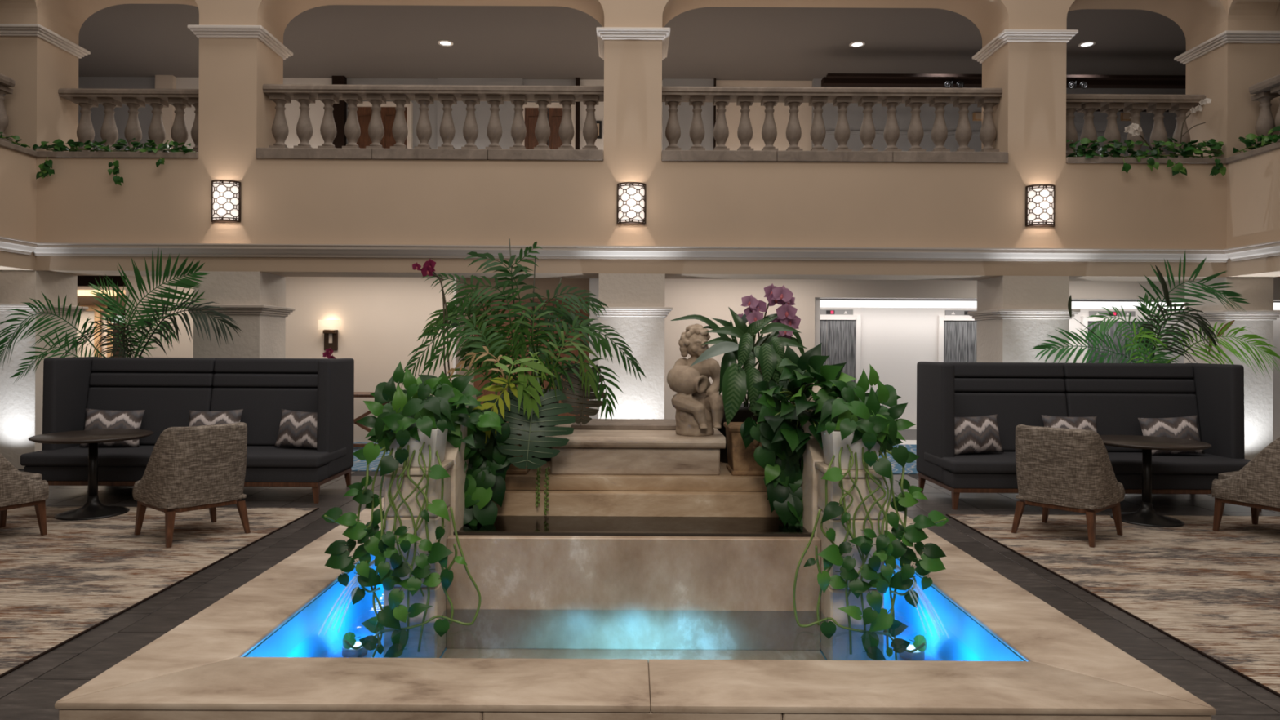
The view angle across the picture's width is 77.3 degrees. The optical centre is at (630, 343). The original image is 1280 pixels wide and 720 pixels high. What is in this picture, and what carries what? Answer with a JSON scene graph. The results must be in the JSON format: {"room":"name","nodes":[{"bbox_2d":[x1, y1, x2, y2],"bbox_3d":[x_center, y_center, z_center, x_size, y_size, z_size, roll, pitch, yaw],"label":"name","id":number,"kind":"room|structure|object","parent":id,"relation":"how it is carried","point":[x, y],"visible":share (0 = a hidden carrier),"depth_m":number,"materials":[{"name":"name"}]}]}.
{"room":"hotel lobby","nodes":[
{"label":"hotel lobby","id":0,"kind":"room"},
{"bbox_2d":[0,0,38,270],"bbox_3d":[-7.173,-1.839,4.605,0.755,6.600,9.390,0,0,0],"label":"wall","id":1,"kind":"structure","parent":0,"point":[18,164],"depth_m":9.03,"materials":[{"name":"beige paint"}]},
{"bbox_2d":[0,73,15,142],"bbox_3d":[-7.206,-2.627,7.156,0.330,0.795,4.112,0,0,0],"label":"balustrade","id":2,"kind":"object","parent":1,"relation":"on","point":[6,82],"visible":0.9,"depth_m":9.10,"materials":[{"name":"stone"}]},
{"bbox_2d":[0,132,39,151],"bbox_3d":[-6.925,-2.276,8.902,0.182,0.203,0.886,0,0,0],"label":"ivy","id":3,"kind":"object","parent":1,"relation":"on","point":[15,137],"visible":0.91,"depth_m":9.05,"materials":[{"name":"green plant"}]},
{"bbox_2d":[76,286,125,357],"bbox_3d":[-9.259,0.139,14.250,3.483,2.620,0.100,0,0,0],"label":"wall","id":4,"kind":"structure","parent":0,"point":[83,300],"depth_m":14.20,"materials":[{"name":"beige paint"}]},
{"bbox_2d":[77,289,125,357],"bbox_3d":[-9.602,0.267,13.920,2.500,2.360,0.540,0,0,0],"label":"door","id":5,"kind":"structure","parent":4,"relation":"in","point":[81,293],"depth_m":14.10,"materials":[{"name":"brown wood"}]},
{"bbox_2d":[155,75,176,150],"bbox_3d":[-7.475,-3.306,12.975,0.280,1.970,0.350,0,0,0],"label":"wall","id":6,"kind":"structure","parent":0,"point":[162,82],"depth_m":12.80,"materials":[{"name":"beige paint"}]},
{"bbox_2d":[78,76,437,150],"bbox_3d":[-6.953,-3.303,13.025,7.686,1.970,0.250,0,0,0],"label":"wall","id":7,"kind":"structure","parent":0,"point":[122,114],"depth_m":12.90,"materials":[{"name":"grey paint"}]},
{"bbox_2d":[347,101,413,148],"bbox_3d":[-4.020,-3.087,12.855,1.011,1.570,0.090,0,0,0],"label":"door","id":8,"kind":"structure","parent":7,"relation":"in","point":[388,112],"depth_m":12.81,"materials":[{"name":"brown wood"}]},
{"bbox_2d":[125,275,456,442],"bbox_3d":[-5.068,0.162,11.950,4.899,2.620,0.100,0,0,0],"label":"wall","id":9,"kind":"structure","parent":0,"point":[383,320],"depth_m":11.90,"materials":[{"name":"beige paint"}]},
{"bbox_2d":[318,320,340,350],"bbox_3d":[-4.452,-0.119,11.781,0.316,0.450,0.238,0,0,0],"label":"wall sconce","id":10,"kind":"object","parent":9,"relation":"attached to","point":[330,327],"visible":0.99,"depth_m":11.80,"materials":[{"name":"glass"}]},
{"bbox_2d":[453,277,456,378],"bbox_3d":[-2.619,0.186,11.893,0.040,2.600,0.015,0,0,0],"label":"trim","id":11,"kind":"structure","parent":9,"relation":"attached to","point":[454,282],"depth_m":11.88,"materials":[{"name":"white paint"}]},
{"bbox_2d":[332,75,346,148],"bbox_3d":[-4.680,-3.291,12.965,0.194,1.970,0.370,0,0,0],"label":"wall","id":12,"kind":"structure","parent":0,"point":[340,112],"depth_m":12.78,"materials":[{"name":"black wood"}]},
{"bbox_2d":[456,277,465,376],"bbox_3d":[-2.669,0.175,12.310,0.100,2.620,0.620,0,0,0],"label":"wall","id":13,"kind":"structure","parent":0,"point":[462,372],"depth_m":12.25,"materials":[{"name":"beige paint"}]},
{"bbox_2d":[436,77,522,149],"bbox_3d":[-2.428,-3.278,13.000,1.365,1.970,0.300,0,0,0],"label":"wall","id":14,"kind":"structure","parent":0,"point":[482,112],"depth_m":12.85,"materials":[{"name":"grey paint"}]},
{"bbox_2d":[464,277,589,386],"bbox_3d":[-1.598,0.181,12.660,2.243,2.620,0.080,0,0,0],"label":"wall","id":15,"kind":"structure","parent":0,"point":[543,284],"depth_m":12.62,"materials":[{"name":"beige paint"}]},
{"bbox_2d":[471,297,589,416],"bbox_3d":[-1.546,0.389,12.582,1.927,2.195,0.065,0,0,0],"label":"door","id":16,"kind":"structure","parent":15,"relation":"in","point":[477,384],"depth_m":12.56,"materials":[{"name":"red wood"}]},
{"bbox_2d":[575,77,580,149],"bbox_3d":[-0.853,-3.270,12.975,0.064,1.970,0.350,0,0,0],"label":"wall","id":17,"kind":"structure","parent":0,"point":[577,79],"depth_m":12.80,"materials":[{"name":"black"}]},
{"bbox_2d":[78,4,1186,80],"bbox_3d":[0.024,-4.300,12.750,22.000,0.100,5.500,0,0,0],"label":"ceiling","id":18,"kind":"structure","parent":0,"point":[122,40],"depth_m":11.32,"materials":[{"name":"grey paint"}]},
{"bbox_2d":[351,442,918,474],"bbox_3d":[-0.008,1.501,10.670,22.000,0.010,2.700,0,0,0],"label":"floor","id":19,"kind":"structure","parent":0,"point":[358,464],"depth_m":9.93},
{"bbox_2d":[353,391,390,447],"bbox_3d":[-3.921,1.087,11.250,1.470,0.775,0.500,0,0,0],"label":"console table","id":20,"kind":"object","parent":19,"relation":"on","point":[357,394],"visible":0.05,"depth_m":11.22,"materials":[{"name":"brown wood"}]},
{"bbox_2d":[0,0,1279,469],"bbox_3d":[0.010,-1.800,9.637,15.380,6.600,0.905,0,0,0],"label":"wall","id":21,"kind":"structure","parent":0,"point":[305,211],"depth_m":9.30,"materials":[{"name":"beige paint"}]},
{"bbox_2d":[35,137,194,186],"bbox_3d":[-5.993,-2.103,9.320,1.804,0.584,0.290,0,0,0],"label":"ivy","id":22,"kind":"object","parent":21,"relation":"on","point":[45,167],"visible":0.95,"depth_m":9.30,"materials":[{"name":"green plant"}]},
{"bbox_2d":[57,88,198,152],"bbox_3d":[-5.964,-2.618,9.810,1.883,0.920,0.330,0,0,0],"label":"balustrade","id":23,"kind":"object","parent":21,"relation":"on","point":[86,99],"visible":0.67,"depth_m":9.74,"materials":[{"name":"stone"}]},
{"bbox_2d":[211,179,240,222],"bbox_3d":[-4.696,-1.641,9.239,0.339,0.471,0.139,0,0,0],"label":"wall sconce","id":24,"kind":"object","parent":21,"relation":"attached to","point":[225,196],"visible":1,"depth_m":9.20,"materials":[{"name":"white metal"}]},
{"bbox_2d":[262,84,604,150],"bbox_3d":[-2.331,-2.598,9.610,4.036,0.920,0.330,0,0,0],"label":"balustrade","id":25,"kind":"object","parent":21,"relation":"on","point":[329,95],"visible":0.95,"depth_m":9.54,"materials":[{"name":"stone"}]},
{"bbox_2d":[617,182,645,224],"bbox_3d":[0.009,-1.615,9.239,0.339,0.471,0.139,0,0,0],"label":"wall sconce","id":26,"kind":"object","parent":21,"relation":"attached to","point":[631,197],"visible":1,"depth_m":9.20,"materials":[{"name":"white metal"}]},
{"bbox_2d":[662,86,1002,151],"bbox_3d":[2.375,-2.572,9.610,4.027,0.920,0.330,0,0,0],"label":"balustrade","id":27,"kind":"object","parent":21,"relation":"on","point":[891,98],"visible":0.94,"depth_m":9.54,"materials":[{"name":"stone"}]},
{"bbox_2d":[1025,184,1055,226],"bbox_3d":[4.754,-1.589,9.239,0.339,0.471,0.139,0,0,0],"label":"wall sconce","id":28,"kind":"object","parent":21,"relation":"attached to","point":[1039,200],"visible":1,"depth_m":9.20,"materials":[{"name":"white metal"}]},
{"bbox_2d":[1066,93,1205,157],"bbox_3d":[5.998,-2.552,9.810,1.873,0.920,0.330,0,0,0],"label":"balustrade","id":29,"kind":"object","parent":21,"relation":"on","point":[1134,104],"visible":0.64,"depth_m":9.74,"materials":[{"name":"stone"}]},
{"bbox_2d":[1066,135,1226,176],"bbox_3d":[6.001,-2.166,9.312,1.853,0.486,0.275,0,0,0],"label":"ivy","id":30,"kind":"object","parent":21,"relation":"on","point":[1188,148],"visible":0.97,"depth_m":9.30,"materials":[{"name":"green plant"}]},
{"bbox_2d":[1124,123,1152,150],"bbox_3d":[5.944,-2.420,9.341,0.389,0.304,0.076,0,0,-8],"label":"orchid","id":31,"kind":"object","parent":30,"relation":"on","point":[1134,129],"visible":1,"depth_m":9.32,"materials":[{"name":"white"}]},
{"bbox_2d":[1179,97,1211,146],"bbox_3d":[6.610,-2.584,9.354,0.331,0.581,0.065,0,0,7],"label":"orchid","id":32,"kind":"object","parent":30,"relation":"on","point":[1206,100],"visible":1,"depth_m":9.35,"materials":[{"name":"white"}]},
{"bbox_2d":[0,440,1279,719],"bbox_3d":[-0.009,1.558,6.750,22.000,0.124,17.500,0,0,0],"label":"floor","id":33,"kind":"structure","parent":0,"point":[31,691],"depth_m":4.72,"materials":[{"name":"black tile"}]},
{"bbox_2d":[0,506,319,678],"bbox_3d":[-4.841,1.467,4.385,4.095,0.010,5.570,0,0,0],"label":"area rug","id":34,"kind":"object","parent":33,"relation":"on","point":[56,587],"visible":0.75,"depth_m":5.37,"materials":[{"name":"beige carpet"}]},
{"bbox_2d":[0,453,48,535],"bbox_3d":[-4.875,1.030,5.962,0.624,0.865,0.711,0,0,26],"label":"lounge chair","id":35,"kind":"object","parent":34,"relation":"on","point":[18,489],"visible":1,"depth_m":5.98,"materials":[{"name":"brown fabric"}]},
{"bbox_2d":[19,471,42,480],"bbox_3d":[-4.837,1.085,6.041,0.430,0.155,0.535,0,0,26],"label":"seat cushion","id":36,"kind":"object","parent":35,"relation":"on","point":[37,477],"depth_m":6.15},
{"bbox_2d":[28,429,153,520],"bbox_3d":[-4.616,1.124,6.870,0.894,0.680,0.894,0,0,0],"label":"pedestal table","id":37,"kind":"object","parent":34,"relation":"on","point":[93,508],"visible":1,"depth_m":6.83,"materials":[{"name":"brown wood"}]},
{"bbox_2d":[132,422,250,547],"bbox_3d":[-3.360,1.038,6.157,0.711,0.865,0.624,0,0,39],"label":"lounge chair","id":38,"kind":"object","parent":34,"relation":"on","point":[191,468],"visible":1,"depth_m":5.91,"materials":[{"name":"brown fabric"}]},
{"bbox_2d":[20,356,354,503],"bbox_3d":[-4.250,0.812,7.845,2.760,1.330,0.970,0,0,0],"label":"sofa","id":39,"kind":"object","parent":33,"relation":"on","point":[167,388],"visible":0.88,"depth_m":8.03,"materials":[{"name":"black fabric"}]},
{"bbox_2d":[79,408,145,447],"bbox_3d":[-5.105,0.835,7.880,0.560,0.381,0.191,0,0,-6],"label":"throw pillow","id":40,"kind":"object","parent":39,"relation":"on","point":[95,419],"visible":0.73,"depth_m":7.84,"materials":[{"name":"fabric"}]},
{"bbox_2d":[20,444,346,467],"bbox_3d":[-4.251,1.084,7.730,2.760,0.114,0.740,0,0,0],"label":"seat cushion","id":41,"kind":"object","parent":39,"relation":"on","point":[64,455],"depth_m":7.38,"materials":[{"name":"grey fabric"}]},
{"bbox_2d":[189,408,243,426],"bbox_3d":[-4.105,0.840,7.880,0.560,0.381,0.191,0,0,2],"label":"throw pillow","id":42,"kind":"object","parent":39,"relation":"on","point":[197,418],"visible":0.39,"depth_m":7.85,"materials":[{"name":"fabric"}]},
{"bbox_2d":[274,408,317,448],"bbox_3d":[-3.225,0.845,7.850,0.560,0.381,0.191,0,0,15],"label":"throw pillow","id":43,"kind":"object","parent":39,"relation":"on","point":[296,428],"visible":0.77,"depth_m":7.78,"materials":[{"name":"fabric"}]},
{"bbox_2d":[54,381,1216,719],"bbox_3d":[0.015,0.850,3.979,3.470,1.300,3.188,0,0,0],"label":"fountain","id":44,"kind":"object","parent":33,"relation":"on","point":[567,625],"visible":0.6,"depth_m":3.50,"materials":[{"name":"stone"}]},
{"bbox_2d":[342,640,367,657],"bbox_3d":[-1.248,1.383,3.620,0.110,0.040,0.110,0,0,0],"label":"pool light","id":45,"kind":"object","parent":44,"relation":"in","point":[362,651],"visible":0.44,"depth_m":3.58,"materials":[{"name":"silver metal"}]},
{"bbox_2d":[389,426,448,466],"bbox_3d":[-0.965,0.462,3.640,0.222,0.175,0.222,0,0,0],"label":"planter","id":46,"kind":"object","parent":44,"relation":"on","point":[437,442],"visible":0.34,"depth_m":3.54,"materials":[{"name":"ceramic"}]},
{"bbox_2d":[321,360,480,657],"bbox_3d":[-1.002,0.719,3.630,0.710,1.281,0.571,0,0,0],"label":"pothos","id":47,"kind":"object","parent":46,"relation":"in","point":[398,419],"visible":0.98,"depth_m":3.45,"materials":[{"name":"green"}]},
{"bbox_2d":[389,370,505,451],"bbox_3d":[-0.926,0.330,3.911,0.624,0.397,0.529,0,0,0],"label":"bush","id":48,"kind":"object","parent":44,"relation":"on","point":[463,391],"visible":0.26,"depth_m":3.88,"materials":[{"name":"green plant"}]},
{"bbox_2d":[412,258,483,396],"bbox_3d":[-1.009,-0.003,4.416,0.402,0.935,0.078,0,0,0],"label":"orchid","id":49,"kind":"object","parent":44,"relation":"on","point":[428,268],"visible":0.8,"depth_m":4.45,"materials":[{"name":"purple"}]},
{"bbox_2d":[463,408,514,525],"bbox_3d":[-0.785,0.685,4.089,0.391,0.716,0.271,0,0,0],"label":"pothos","id":50,"kind":"object","parent":44,"relation":"hanging from","point":[486,473],"visible":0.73,"depth_m":4.01,"materials":[{"name":"green"}]},
{"bbox_2d":[506,421,529,474],"bbox_3d":[-0.693,0.575,4.431,0.300,0.262,0.317,0,0,0],"label":"terracotta planter","id":51,"kind":"object","parent":44,"relation":"on","point":[512,469],"visible":0.04,"depth_m":4.31,"materials":[{"name":"brown ceramic"}]},
{"bbox_2d":[399,238,646,443],"bbox_3d":[-0.609,-0.048,4.467,1.035,1.107,1.093,0,0,44],"label":"palm","id":52,"kind":"object","parent":44,"relation":"on","point":[478,351],"visible":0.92,"depth_m":4.44,"materials":[{"name":"green plant"}]},
{"bbox_2d":[535,466,550,515],"bbox_3d":[-0.463,0.771,4.190,0.073,0.243,0.091,0,0,0],"label":"succulent","id":53,"kind":"object","parent":44,"relation":"on","point":[547,473],"visible":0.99,"depth_m":4.19,"materials":[{"name":"green plant"}]},
{"bbox_2d":[480,362,605,471],"bbox_3d":[-0.504,0.374,4.339,0.568,0.538,0.708,0,0,25],"label":"monstera","id":54,"kind":"object","parent":44,"relation":"on","point":[518,423],"visible":0.64,"depth_m":4.08,"materials":[{"name":"green plant"}]},
{"bbox_2d":[530,388,559,461],"bbox_3d":[-0.603,0.497,4.860,0.364,0.420,0.364,0,0,0],"label":"nursery pot","id":55,"kind":"object","parent":44,"relation":"on","point":[539,393],"visible":0.02,"depth_m":4.75,"materials":[{"name":"black plastic"}]},
{"bbox_2d":[571,418,675,430],"bbox_3d":[0.037,0.485,4.800,0.760,0.030,0.360,0,0,0],"label":"ledge","id":56,"kind":"object","parent":44,"relation":"on","point":[594,424],"depth_m":4.62,"materials":[{"name":"stone"}]},
{"bbox_2d":[458,515,808,532],"bbox_3d":[0.015,0.908,3.987,1.690,0.001,0.425,0,0,0],"label":"water","id":57,"kind":"object","parent":44,"relation":"in","point":[541,523],"visible":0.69,"depth_m":4.01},
{"bbox_2d":[441,648,825,660],"bbox_3d":[0.012,1.413,3.216,1.720,0.002,0.948,0,0,0],"label":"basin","id":58,"kind":"object","parent":44,"relation":"in","point":[800,654],"depth_m":3.64,"materials":[{"name":"liquid"}]},
{"bbox_2d":[244,554,1025,685],"bbox_3d":[0.013,1.275,3.971,2.780,0.341,2.518,0,0,0],"label":"basin","id":59,"kind":"object","parent":44,"relation":"in","point":[648,619],"depth_m":3.69,"materials":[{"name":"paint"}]},
{"bbox_2d":[666,324,724,435],"bbox_3d":[0.373,0.197,4.365,0.303,0.610,0.296,0,0,31],"label":"cherub statue","id":60,"kind":"object","parent":44,"relation":"on","point":[698,403],"visible":0.96,"depth_m":4.32,"materials":[{"name":"stone"}]},
{"bbox_2d":[716,403,756,463],"bbox_3d":[0.657,0.544,4.840,0.324,0.340,0.324,0,0,0],"label":"nursery pot","id":61,"kind":"object","parent":44,"relation":"on","point":[743,413],"visible":0.2,"depth_m":4.72,"materials":[{"name":"black plastic"}]},
{"bbox_2d":[689,306,806,425],"bbox_3d":[0.707,0.107,4.406,0.557,0.652,0.884,0,0,22],"label":"variegated plant","id":62,"kind":"object","parent":61,"relation":"in","point":[735,381],"visible":0.91,"depth_m":4.08,"materials":[{"name":"green plant"}]},
{"bbox_2d":[671,284,804,371],"bbox_3d":[0.611,-0.078,4.449,0.779,0.523,0.142,0,0,0],"label":"orchid","id":63,"kind":"object","parent":44,"relation":"on","point":[786,313],"visible":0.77,"depth_m":4.44,"materials":[{"name":"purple plant"}]},
{"bbox_2d":[723,422,764,475],"bbox_3d":[0.682,0.583,4.431,0.300,0.262,0.317,0,0,0],"label":"terracotta planter","id":64,"kind":"object","parent":44,"relation":"on","point":[741,461],"visible":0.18,"depth_m":4.31,"materials":[{"name":"brown ceramic"}]},
{"bbox_2d":[739,410,804,525],"bbox_3d":[0.766,0.705,4.088,0.409,0.736,0.272,0,0,0],"label":"pothos","id":65,"kind":"object","parent":44,"relation":"hanging from","point":[783,483],"visible":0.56,"depth_m":4.00,"materials":[{"name":"green"}]},
{"bbox_2d":[746,342,857,468],"bbox_3d":[0.918,0.310,4.032,0.679,0.630,0.842,0,0,8],"label":"leafy plant","id":66,"kind":"object","parent":44,"relation":"on","point":[798,375],"visible":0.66,"depth_m":3.83,"materials":[{"name":"green plant"}]},
{"bbox_2d":[821,429,879,469],"bbox_3d":[0.999,0.473,3.640,0.222,0.175,0.222,0,0,0],"label":"planter","id":67,"kind":"object","parent":44,"relation":"on","point":[833,442],"visible":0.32,"depth_m":3.54,"materials":[{"name":"ceramic"}]},
{"bbox_2d":[792,364,949,660],"bbox_3d":[1.052,0.731,3.630,0.694,1.279,0.572,0,0,0],"label":"pothos","id":68,"kind":"object","parent":67,"relation":"in","point":[862,413],"visible":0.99,"depth_m":3.45,"materials":[{"name":"green"}]},
{"bbox_2d":[898,644,924,660],"bbox_3d":[1.272,1.397,3.620,0.110,0.040,0.110,0,0,0],"label":"pool light","id":69,"kind":"object","parent":44,"relation":"in","point":[916,655],"visible":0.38,"depth_m":3.58,"materials":[{"name":"silver metal"}]},
{"bbox_2d":[915,361,1261,511],"bbox_3d":[4.350,0.859,7.725,2.860,1.330,0.970,0,0,0],"label":"sofa","id":70,"kind":"object","parent":33,"relation":"on","point":[1118,394],"visible":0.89,"depth_m":7.92,"materials":[{"name":"black fabric"}]},
{"bbox_2d":[954,413,1003,455],"bbox_3d":[3.325,0.881,7.720,0.560,0.381,0.191,0,0,-12],"label":"throw pillow","id":71,"kind":"object","parent":70,"relation":"on","point":[974,434],"visible":0.91,"depth_m":7.65,"materials":[{"name":"fabric"}]},
{"bbox_2d":[1041,414,1097,432],"bbox_3d":[4.275,0.886,7.760,0.556,0.375,0.191,0,0,-1],"label":"throw pillow","id":72,"kind":"object","parent":70,"relation":"on","point":[1062,422],"visible":0.33,"depth_m":7.73,"materials":[{"name":"fabric"}]},
{"bbox_2d":[924,451,1250,474],"bbox_3d":[4.349,1.131,7.610,2.860,0.114,0.740,0,0,0],"label":"seat cushion","id":73,"kind":"object","parent":70,"relation":"on","point":[1122,462],"depth_m":7.27,"materials":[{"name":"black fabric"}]},
{"bbox_2d":[1137,415,1204,455],"bbox_3d":[5.215,0.892,7.720,0.570,0.397,0.191,0,0,4],"label":"throw pillow","id":74,"kind":"object","parent":70,"relation":"on","point":[1184,427],"visible":0.65,"depth_m":7.67,"materials":[{"name":"fabric"}]},
{"bbox_2d":[946,514,1279,697],"bbox_3d":[4.824,1.521,4.325,4.095,0.010,5.450,0,0,0],"label":"area rug","id":75,"kind":"object","parent":33,"relation":"on","point":[1216,594],"visible":1,"depth_m":5.31,"materials":[{"name":"beige carpet"}]},
{"bbox_2d":[1011,424,1124,547],"bbox_3d":[3.439,1.075,6.317,0.711,0.865,0.624,0,0,-41],"label":"lounge chair","id":76,"kind":"object","parent":75,"relation":"on","point":[1066,469],"visible":1,"depth_m":6.07,"materials":[{"name":"brown fabric"}]},
{"bbox_2d":[1099,435,1211,527],"bbox_3d":[4.414,1.173,6.840,0.894,0.680,0.894,0,0,0],"label":"pedestal table","id":77,"kind":"object","parent":75,"relation":"on","point":[1145,515],"visible":0.87,"depth_m":6.77,"materials":[{"name":"black metal"}]},
{"bbox_2d":[1211,437,1279,531],"bbox_3d":[5.123,1.085,6.312,0.624,0.865,0.711,0,0,-26],"label":"lounge chair","id":78,"kind":"object","parent":75,"relation":"on","point":[1256,486],"visible":1,"depth_m":6.22,"materials":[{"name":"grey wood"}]},
{"bbox_2d":[1217,471,1238,479],"bbox_3d":[5.084,1.139,6.391,0.430,0.155,0.535,0,0,-26],"label":"seat cushion","id":79,"kind":"object","parent":78,"relation":"on","point":[1223,475],"depth_m":6.50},
{"bbox_3d":[-5.557,1.259,8.800,0.504,0.420,0.504,0,0,0],"label":"pot","id":80,"kind":"object","parent":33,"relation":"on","visible":0},
{"bbox_2d":[0,248,241,382],"bbox_3d":[-5.525,0.015,8.621,2.714,2.121,0.696,0,0,0],"label":"palm","id":81,"kind":"object","parent":80,"relation":"in","point":[184,282],"visible":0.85,"depth_m":8.60,"materials":[{"name":"green plant"}]},
{"bbox_3d":[5.693,1.321,8.700,0.504,0.420,0.504,0,0,0],"label":"pot","id":82,"kind":"object","parent":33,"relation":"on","visible":0},
{"bbox_2d":[1031,252,1279,374],"bbox_3d":[5.596,0.047,8.503,2.763,2.179,0.638,0,0,0],"label":"palm","id":83,"kind":"object","parent":82,"relation":"in","point":[1148,335],"visible":0.81,"depth_m":8.54,"materials":[{"name":"green plant"}]},
{"bbox_2d":[522,79,812,151],"bbox_3d":[0.588,-3.262,13.025,4.666,1.970,0.250,0,0,0],"label":"wall","id":84,"kind":"structure","parent":0,"point":[781,113],"depth_m":12.90,"materials":[{"name":"beige paint"}]},
{"bbox_2d":[522,102,575,149],"bbox_3d":[-1.327,-3.072,12.855,0.892,1.570,0.090,0,0,0],"label":"door","id":85,"kind":"structure","parent":84,"relation":"in","point":[531,113],"depth_m":12.81,"materials":[{"name":"brown wood"}]},
{"bbox_2d":[662,78,713,150],"bbox_3d":[0.921,-3.260,12.995,0.817,1.970,0.310,0,0,0],"label":"wall","id":86,"kind":"structure","parent":0,"point":[685,113],"depth_m":12.84,"materials":[{"name":"grey paint"}]},
{"bbox_2d":[713,78,715,148],"bbox_3d":[1.346,-3.258,12.975,0.032,1.970,0.350,0,0,0],"label":"wall","id":87,"kind":"structure","parent":0,"point":[714,79],"depth_m":12.80,"materials":[{"name":"black paint"}]},
{"bbox_2d":[814,297,820,346],"bbox_3d":[2.786,0.205,12.300,0.100,2.620,0.600,0,0,0],"label":"wall","id":88,"kind":"structure","parent":0,"point":[817,300],"depth_m":12.00,"materials":[{"name":"white paint"}]},
{"bbox_2d":[664,277,1279,418],"bbox_3d":[5.211,0.219,11.950,11.575,2.620,0.100,0,0,0],"label":"wall","id":89,"kind":"structure","parent":0,"point":[708,298],"depth_m":11.90,"materials":[{"name":"beige paint"}]},
{"bbox_2d":[588,278,598,418],"bbox_3d":[-0.537,0.197,11.890,0.159,2.600,0.020,0,0,0],"label":"trim","id":90,"kind":"structure","parent":89,"relation":"attached to","point":[593,282],"depth_m":11.88,"materials":[{"name":"white paint"}]},
{"bbox_2d":[811,78,1185,157],"bbox_3d":[7.081,-3.226,12.975,8.320,1.970,0.350,0,0,0],"label":"wall","id":91,"kind":"structure","parent":0,"point":[855,115],"depth_m":12.80,"materials":[{"name":"grey paint"}]},
{"bbox_2d":[825,130,1173,136],"bbox_3d":[7.081,-3.346,12.785,8.320,0.050,0.030,0,0,0],"label":"trim","id":92,"kind":"structure","parent":91,"relation":"attached to","point":[828,132],"depth_m":12.77,"materials":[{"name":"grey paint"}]},
{"bbox_2d":[821,73,1186,88],"bbox_3d":[5.703,-3.756,11.575,5.835,0.186,0.250,0,0,0],"label":"trim","id":93,"kind":"structure","parent":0,"point":[884,80],"depth_m":11.55,"materials":[{"name":"black wood"}]},
{"bbox_2d":[819,306,1279,441],"bbox_3d":[6.867,0.228,12.650,8.263,2.620,0.100,0,0,0],"label":"wall","id":94,"kind":"structure","parent":0,"point":[894,340],"depth_m":12.60,"materials":[{"name":"white paint"}]},
{"bbox_2d":[819,309,853,315],"bbox_3d":[3.140,-0.488,12.585,0.720,0.090,0.029,0,0,0],"label":"indicator","id":95,"kind":"object","parent":94,"relation":"attached to","point":[822,312],"visible":0.68,"depth_m":12.58,"materials":[{"name":"silver metal"}]},
{"bbox_2d":[819,315,861,382],"bbox_3d":[2.942,0.534,12.575,1.336,1.965,0.050,0,0,0],"label":"door","id":96,"kind":"structure","parent":94,"relation":"in","point":[843,332],"depth_m":12.58,"materials":[{"name":"metal"}]},
{"bbox_2d":[820,298,977,307],"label":"light","id":97,"kind":"object","parent":94,"relation":"attached to","point":[907,303],"depth_m":12.20,"materials":[{"name":"white"}]},
{"bbox_2d":[897,429,916,439],"bbox_3d":[4.207,1.436,12.590,1.216,0.166,0.020,0,0,0],"label":"baseboard","id":98,"kind":"structure","parent":94,"relation":"attached to","point":[908,434],"depth_m":12.58,"materials":[{"name":"white paint"}]},
{"bbox_2d":[937,315,977,362],"bbox_3d":[5.363,0.547,12.575,1.053,1.965,0.050,0,0,0],"label":"door","id":99,"kind":"structure","parent":94,"relation":"in","point":[952,329],"depth_m":12.59,"materials":[{"name":"metal"}]},
{"bbox_2d":[945,310,977,315],"bbox_3d":[5.311,-0.476,12.585,0.720,0.090,0.029,0,0,0],"label":"indicator","id":100,"kind":"object","parent":94,"relation":"attached to","point":[961,313],"visible":0.52,"depth_m":12.58,"materials":[{"name":"silver metal"}]},
{"bbox_2d":[1088,311,1135,316],"bbox_3d":[7.578,-0.463,12.585,0.720,0.090,0.029,0,0,0],"label":"indicator","id":101,"kind":"object","parent":94,"relation":"attached to","point":[1091,313],"visible":0.79,"depth_m":12.58,"materials":[{"name":"silver metal"}]},
{"bbox_2d":[1081,315,1158,363],"bbox_3d":[7.688,0.560,12.575,1.190,1.965,0.050,0,0,0],"label":"door","id":102,"kind":"structure","parent":94,"relation":"in","point":[1086,322],"depth_m":12.58,"materials":[{"name":"metal"}]},
{"bbox_2d":[820,297,1279,301],"bbox_3d":[6.922,-0.692,12.300,8.163,0.060,0.600,0,0,0],"label":"ceiling","id":103,"kind":"structure","parent":0,"point":[820,298],"depth_m":12.13,"materials":[{"name":"white paint"}]},
{"bbox_2d":[1071,299,1184,309],"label":"light","id":104,"kind":"object","parent":103,"relation":"attached to","point":[1076,304],"depth_m":12.20,"materials":[{"name":"white"}]},
{"bbox_2d":[1223,0,1279,277],"bbox_3d":[7.192,-1.760,4.605,0.755,6.600,9.390,0,0,0],"label":"wall","id":105,"kind":"structure","parent":0,"point":[1252,249],"depth_m":8.94,"materials":[{"name":"beige paint"}]},
{"bbox_2d":[1233,125,1279,153],"bbox_3d":[6.942,-2.254,8.768,0.213,0.234,0.945,0,0,4],"label":"ivy","id":106,"kind":"object","parent":105,"relation":"on","point":[1249,140],"visible":0.95,"depth_m":8.86,"materials":[{"name":"green plant"}]},
{"bbox_2d":[1248,74,1279,150],"bbox_3d":[7.234,-2.548,7.156,0.330,0.795,4.112,0,0,0],"label":"balustrade","id":107,"kind":"object","parent":105,"relation":"on","point":[1265,91],"visible":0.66,"depth_m":9.05,"materials":[{"name":"stone"}]},
{"bbox_3d":[0.009,-1.700,12.750,22.000,1.160,5.500,0,0,0],"label":"ceiling","id":108,"kind":"structure","parent":0,"visible":0},
{"bbox_2d":[77,275,125,286],"bbox_3d":[-9.243,-1.041,12.675,3.503,0.260,0.150,0,0,0],"label":"trim","id":109,"kind":"structure","parent":108,"relation":"attached to","point":[82,281],"depth_m":12.60,"materials":[{"name":"black wood"}]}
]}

